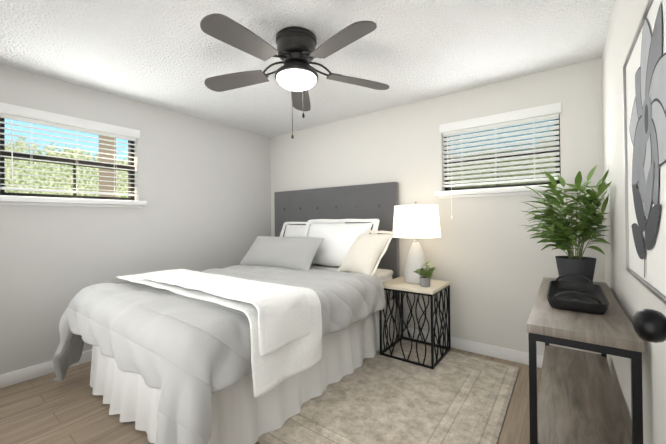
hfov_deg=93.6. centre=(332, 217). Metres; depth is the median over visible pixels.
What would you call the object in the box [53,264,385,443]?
comforter
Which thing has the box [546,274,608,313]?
tray
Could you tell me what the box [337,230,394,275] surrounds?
pillow
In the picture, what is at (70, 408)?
floor
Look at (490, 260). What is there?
wall
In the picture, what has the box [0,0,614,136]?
ceiling
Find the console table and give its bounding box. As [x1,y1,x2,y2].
[527,277,643,443]
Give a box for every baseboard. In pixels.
[0,349,91,388]
[397,325,543,367]
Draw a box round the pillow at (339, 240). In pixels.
[302,219,379,272]
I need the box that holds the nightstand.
[379,276,450,368]
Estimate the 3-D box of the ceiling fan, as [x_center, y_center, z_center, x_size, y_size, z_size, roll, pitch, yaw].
[-0.259,-0.863,2.023,1.319,0.642,1.283,-1,-1,37]
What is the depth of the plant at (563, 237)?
2.01 m
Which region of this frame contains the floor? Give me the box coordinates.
[0,336,541,443]
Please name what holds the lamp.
on the nightstand
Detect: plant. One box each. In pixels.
[413,261,435,286]
[522,165,611,282]
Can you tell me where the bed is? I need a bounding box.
[53,182,399,443]
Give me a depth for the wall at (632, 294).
1.60 m
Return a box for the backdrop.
[5,119,127,197]
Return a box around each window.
[0,102,146,207]
[435,102,568,198]
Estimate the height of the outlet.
0.115 m
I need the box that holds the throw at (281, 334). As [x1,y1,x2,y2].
[115,269,321,397]
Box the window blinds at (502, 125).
[442,114,559,218]
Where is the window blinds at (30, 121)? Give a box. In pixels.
[0,114,136,195]
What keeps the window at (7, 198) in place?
in the wall at (203, 188)
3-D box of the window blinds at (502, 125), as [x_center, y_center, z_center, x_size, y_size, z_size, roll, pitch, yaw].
[1.442,-0.423,2.782,0.930,0.878,0.154,-1,-1,37]
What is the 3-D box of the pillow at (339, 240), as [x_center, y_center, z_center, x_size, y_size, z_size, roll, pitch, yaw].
[0.004,0.291,3.380,1.037,0.546,0.327,-1,-1,37]
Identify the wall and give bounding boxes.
[0,64,270,374]
[270,58,604,355]
[602,0,665,443]
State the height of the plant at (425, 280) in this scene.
0.224 m
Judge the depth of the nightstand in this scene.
2.77 m
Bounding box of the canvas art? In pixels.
[623,0,665,304]
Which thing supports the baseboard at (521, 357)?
attached to the wall at (490, 260)
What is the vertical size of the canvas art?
0.824 m
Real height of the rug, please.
0.012 m
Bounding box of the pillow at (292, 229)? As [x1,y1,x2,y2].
[280,222,344,266]
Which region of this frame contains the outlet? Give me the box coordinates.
[418,299,423,310]
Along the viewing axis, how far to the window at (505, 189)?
2.79 m
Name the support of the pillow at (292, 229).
on the bed
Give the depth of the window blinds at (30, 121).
2.67 m
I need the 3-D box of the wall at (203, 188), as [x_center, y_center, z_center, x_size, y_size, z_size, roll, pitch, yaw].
[-1.943,0.061,3.244,0.160,2.440,3.620,-1,-1,37]
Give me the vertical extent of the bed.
1.616 m
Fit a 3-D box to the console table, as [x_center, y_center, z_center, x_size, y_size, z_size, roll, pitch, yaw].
[1.318,0.839,1.690,0.350,0.800,1.250,-1,-1,37]
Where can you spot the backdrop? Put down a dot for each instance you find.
(52, 179)
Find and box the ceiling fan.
[200,13,388,138]
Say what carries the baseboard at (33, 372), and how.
attached to the wall at (203, 188)
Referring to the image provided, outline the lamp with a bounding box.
[393,201,440,283]
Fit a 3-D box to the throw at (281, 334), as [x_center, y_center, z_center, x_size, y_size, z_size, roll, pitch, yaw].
[-0.929,0.684,2.267,1.784,0.433,0.543,-1,-1,37]
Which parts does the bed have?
headboard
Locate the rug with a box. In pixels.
[257,338,519,443]

